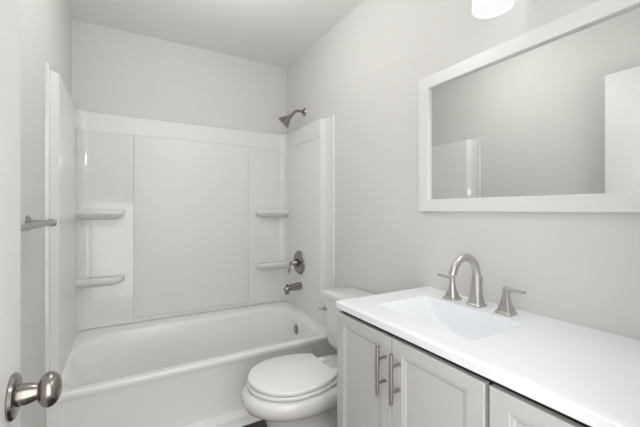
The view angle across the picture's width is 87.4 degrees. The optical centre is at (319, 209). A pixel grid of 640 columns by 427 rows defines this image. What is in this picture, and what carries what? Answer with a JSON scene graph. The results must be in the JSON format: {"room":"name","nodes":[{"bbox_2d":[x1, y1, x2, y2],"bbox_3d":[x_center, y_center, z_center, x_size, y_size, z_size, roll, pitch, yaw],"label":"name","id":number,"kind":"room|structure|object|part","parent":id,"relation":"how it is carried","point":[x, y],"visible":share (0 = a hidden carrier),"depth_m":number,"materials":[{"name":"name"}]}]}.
{"room":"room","nodes":[
{"label":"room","id":0,"kind":"room"},
{"bbox_2d":[21,0,71,426],"bbox_3d":[-1.021,-0.025,1.046,0.100,2.440,2.762,0,0,-30],"label":"wall","id":1,"kind":"structure","parent":0,"point":[46,25],"depth_m":1.32,"materials":[{"name":"paint"}]},
{"bbox_2d":[21,215,56,231],"bbox_3d":[-0.875,0.047,0.980,0.086,0.056,0.628,0,0,-30],"label":"towel bar","id":2,"kind":"object","parent":1,"relation":"attached to","point":[30,224],"visible":0.73,"depth_m":1.10,"materials":[{"name":"metal"}]},
{"bbox_2d":[72,19,286,134],"bbox_3d":[-0.979,-0.025,2.607,1.531,2.440,0.100,0,0,-30],"label":"wall","id":3,"kind":"structure","parent":0,"point":[115,71],"depth_m":2.48,"materials":[{"name":"paint"}]},
{"bbox_2d":[45,62,334,376],"bbox_3d":[-0.747,0.089,2.205,1.530,1.474,0.824,0,0,-30],"label":"tub surround","id":4,"kind":"object","parent":3,"relation":"attached to","point":[156,219],"visible":0.98,"depth_m":2.39,"materials":[{"name":"white plastic"}]},
{"bbox_2d":[76,274,124,287],"bbox_3d":[-1.437,0.473,2.201,0.268,0.066,0.086,0,0,-30],"label":"shelf","id":5,"kind":"object","parent":4,"relation":"attached to","point":[85,280],"depth_m":2.19,"materials":[{"name":"white plastic"}]},
{"bbox_2d":[76,210,124,219],"bbox_3d":[-1.437,0.030,2.201,0.268,0.066,0.086,0,0,-30],"label":"shelf","id":6,"kind":"object","parent":4,"relation":"attached to","point":[80,214],"depth_m":2.18,"materials":[{"name":"white plastic"}]},
{"bbox_3d":[-0.938,0.116,2.529,0.820,1.269,0.011,0,0,-30],"label":"panel","id":7,"kind":"part","parent":4,"relation":"part of","materials":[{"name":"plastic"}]},
{"bbox_2d":[255,261,288,269],"bbox_3d":[-0.398,0.468,2.799,0.268,0.066,0.086,0,0,-30],"label":"shelf","id":8,"kind":"object","parent":4,"relation":"attached to","point":[259,265],"depth_m":2.78,"materials":[{"name":"white plastic"}]},
{"bbox_2d":[255,210,288,217],"bbox_3d":[-0.398,0.030,2.799,0.268,0.066,0.086,0,0,-30],"label":"shelf","id":9,"kind":"object","parent":4,"relation":"attached to","point":[258,213],"depth_m":2.78,"materials":[{"name":"white plastic"}]},
{"bbox_2d":[284,282,301,294],"bbox_3d":[-0.212,0.607,2.602,0.139,0.083,0.058,0,0,-30],"label":"tub spout","id":10,"kind":"object","parent":4,"relation":"attached to","point":[298,285],"visible":1,"depth_m":2.58,"materials":[{"name":"silver metal"}]},
{"bbox_2d":[288,251,304,273],"bbox_3d":[-0.206,0.415,2.626,0.104,0.186,0.186,0,0,-30],"label":"shower valve","id":11,"kind":"object","parent":4,"relation":"attached to","point":[298,261],"visible":1,"depth_m":2.61,"materials":[{"name":"silver metal"}]},
{"bbox_2d":[66,0,363,67],"bbox_3d":[-0.314,-1.285,1.453,1.731,0.080,2.762,0,0,-30],"label":"ceiling","id":12,"kind":"structure","parent":0,"point":[272,32],"depth_m":2.20,"materials":[{"name":"paint"}]},
{"bbox_2d":[226,417,261,426],"bbox_3d":[-0.518,1.186,1.808,1.505,0.018,0.017,0,0,-30],"label":"trim","id":13,"kind":"structure","parent":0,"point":[252,420],"depth_m":1.86,"materials":[{"name":"paint"}]},
{"bbox_2d":[242,420,266,426],"bbox_3d":[-0.006,1.235,0.918,1.731,0.080,3.997,0,0,-30],"label":"floor","id":14,"kind":"structure","parent":0,"point":[261,423],"depth_m":1.87,"materials":[{"name":"brown wood"}]},
{"bbox_2d":[46,301,336,426],"bbox_3d":[-0.737,0.990,2.188,1.530,0.410,0.860,0,0,-30],"label":"bathtub","id":15,"kind":"object","parent":14,"relation":"on","point":[190,370],"visible":0.71,"depth_m":1.94,"materials":[{"name":"ceramic"}]},
{"bbox_3d":[-0.178,0.905,2.540,0.020,0.086,0.086,0,0,-30],"label":"overflow plate","id":16,"kind":"part","parent":15,"relation":"part of","materials":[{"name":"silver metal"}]},
{"bbox_2d":[241,286,374,426],"bbox_3d":[-0.027,0.834,1.716,0.753,0.722,0.478,0,0,-30],"label":"toilet","id":17,"kind":"object","parent":14,"relation":"on","point":[293,390],"visible":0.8,"depth_m":1.56,"materials":[{"name":"white ceramic"}]},
{"bbox_3d":[-0.035,1.017,1.711,0.733,0.356,0.394,0,0,-30],"label":"bowl","id":18,"kind":"part","parent":17,"relation":"part of","materials":[{"name":"white ceramic"}]},
{"bbox_3d":[-0.146,0.826,1.647,0.418,0.017,0.374,0,0,-30],"label":"seat","id":19,"kind":"part","parent":17,"relation":"part of","materials":[{"name":"white plastic"}]},
{"bbox_3d":[-0.151,0.803,1.644,0.397,0.020,0.374,0,0,-30],"label":"lid","id":20,"kind":"part","parent":17,"relation":"part of","materials":[{"name":"white plastic"}]},
{"bbox_3d":[0.209,0.656,1.852,0.199,0.294,0.444,0,0,-30],"label":"tank","id":21,"kind":"part","parent":17,"relation":"part of","materials":[{"name":"white ceramic"}]},
{"bbox_3d":[0.203,0.491,1.848,0.223,0.035,0.478,0,0,-30],"label":"tank lid","id":22,"kind":"part","parent":17,"relation":"part of","materials":[{"name":"white ceramic"}]},
{"bbox_2d":[337,310,590,426],"bbox_3d":[0.500,0.789,1.021,0.549,0.812,0.926,0,0,-30],"label":"vanity cabinet","id":23,"kind":"object","parent":14,"relation":"on","point":[384,379],"visible":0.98,"depth_m":0.97,"materials":[{"name":"paint"}]},
{"bbox_3d":[0.151,0.739,1.175,0.020,0.683,0.307,0,0,-30],"label":"door","id":24,"kind":"part","parent":23,"relation":"part of","materials":[{"name":"paint"}]},
{"bbox_3d":[0.190,0.500,1.048,0.040,0.150,0.012,0,0,-30],"label":"bar pull","id":25,"kind":"part","parent":23,"relation":"part of","materials":[{"name":"metal"}]},
{"bbox_3d":[0.221,0.500,0.994,0.040,0.150,0.012,0,0,-30],"label":"bar pull","id":26,"kind":"part","parent":23,"relation":"part of","materials":[{"name":"metal"}]},
{"bbox_3d":[0.307,0.739,0.905,0.020,0.683,0.309,0,0,-30],"label":"door","id":27,"kind":"part","parent":23,"relation":"part of","materials":[{"name":"paint"}]},
{"bbox_2d":[336,286,639,426],"bbox_3d":[0.518,0.413,1.030,0.509,0.112,0.948,0,0,-30],"label":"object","id":28,"kind":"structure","parent":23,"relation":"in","point":[591,376],"depth_m":0.86,"materials":[{"name":"white stone"}]},
{"bbox_2d":[437,254,525,316],"bbox_3d":[0.538,0.258,1.222,0.182,0.198,0.353,0,0,-30],"label":"faucet","id":29,"kind":"object","parent":28,"relation":"on","point":[476,299],"visible":1,"depth_m":1.23,"materials":[{"name":"silver metal"}]},
{"bbox_3d":[0.513,0.273,1.370,0.015,0.016,0.072,0,0,-30],"label":"lever","id":30,"kind":"part","parent":29,"relation":"part of","materials":[{"name":"silver metal"}]},
{"bbox_3d":[0.531,0.311,1.346,0.055,0.092,0.055,0,0,-30],"label":"handle","id":31,"kind":"part","parent":29,"relation":"part of","materials":[{"name":"silver metal"}]},
{"bbox_3d":[0.535,0.258,1.223,0.170,0.198,0.055,0,0,-30],"label":"spout","id":32,"kind":"part","parent":29,"relation":"part of","materials":[{"name":"silver metal"}]},
{"bbox_3d":[0.641,0.311,1.154,0.055,0.092,0.055,0,0,-30],"label":"handle","id":33,"kind":"part","parent":29,"relation":"part of","materials":[{"name":"silver metal"}]},
{"bbox_3d":[0.653,0.273,1.126,0.015,0.016,0.072,0,0,-30],"label":"lever","id":34,"kind":"part","parent":29,"relation":"part of","materials":[{"name":"silver metal"}]},
{"bbox_3d":[0.462,0.739,0.636,0.020,0.683,0.289,0,0,-30],"label":"door","id":35,"kind":"part","parent":23,"relation":"part of","materials":[{"name":"paint"}]},
{"bbox_2d":[287,0,639,339],"bbox_3d":[0.393,-0.025,1.860,0.100,2.440,2.762,0,0,-30],"label":"wall","id":36,"kind":"structure","parent":0,"point":[580,268],"depth_m":1.61,"materials":[{"name":"paint"}]},
{"bbox_2d":[278,108,305,127],"bbox_3d":[-0.224,-0.721,2.626,0.214,0.171,0.098,0,0,-25],"label":"sprayer","id":37,"kind":"object","parent":36,"relation":"attached to","point":[285,120],"visible":1,"depth_m":2.58,"materials":[{"name":"silver metal"}]},
{"bbox_3d":[-0.180,-0.755,2.620,0.118,0.065,0.021,0,0,-30],"label":"arm","id":38,"kind":"part","parent":37,"relation":"part of","materials":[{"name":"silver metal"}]},
{"bbox_2d":[472,0,514,18],"bbox_3d":[0.731,-0.817,0.975,0.196,0.250,0.571,0,0,-30],"label":"vanity light","id":39,"kind":"object","parent":36,"relation":"attached to","point":[481,9],"visible":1,"depth_m":1.20,"materials":[{"name":"white glass"}]},
{"bbox_2d":[419,0,639,212],"bbox_3d":[0.720,-0.303,1.170,0.022,0.621,0.978,0,0,-30],"label":"wall mirror","id":40,"kind":"object","parent":36,"relation":"attached to","point":[546,118],"visible":1,"depth_m":1.12,"materials":[{"name":"mirror"}]},
{"bbox_3d":[0.346,-0.025,0.309,1.531,2.440,0.120,0,0,-30],"label":"wall","id":41,"kind":"structure","parent":0,"visible":0},
{"bbox_2d":[0,0,62,426],"bbox_3d":[-0.426,0.169,0.392,0.115,2.037,0.770,0,0,-30],"label":"door","id":42,"kind":"structure","parent":41,"relation":"in","point":[14,394],"depth_m":0.65,"materials":[{"name":"paint"}]},
{"bbox_3d":[-0.552,0.366,0.686,0.039,0.068,0.068,0,0,-30],"label":"knob","id":43,"kind":"part","parent":42,"relation":"part of","materials":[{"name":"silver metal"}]}
]}

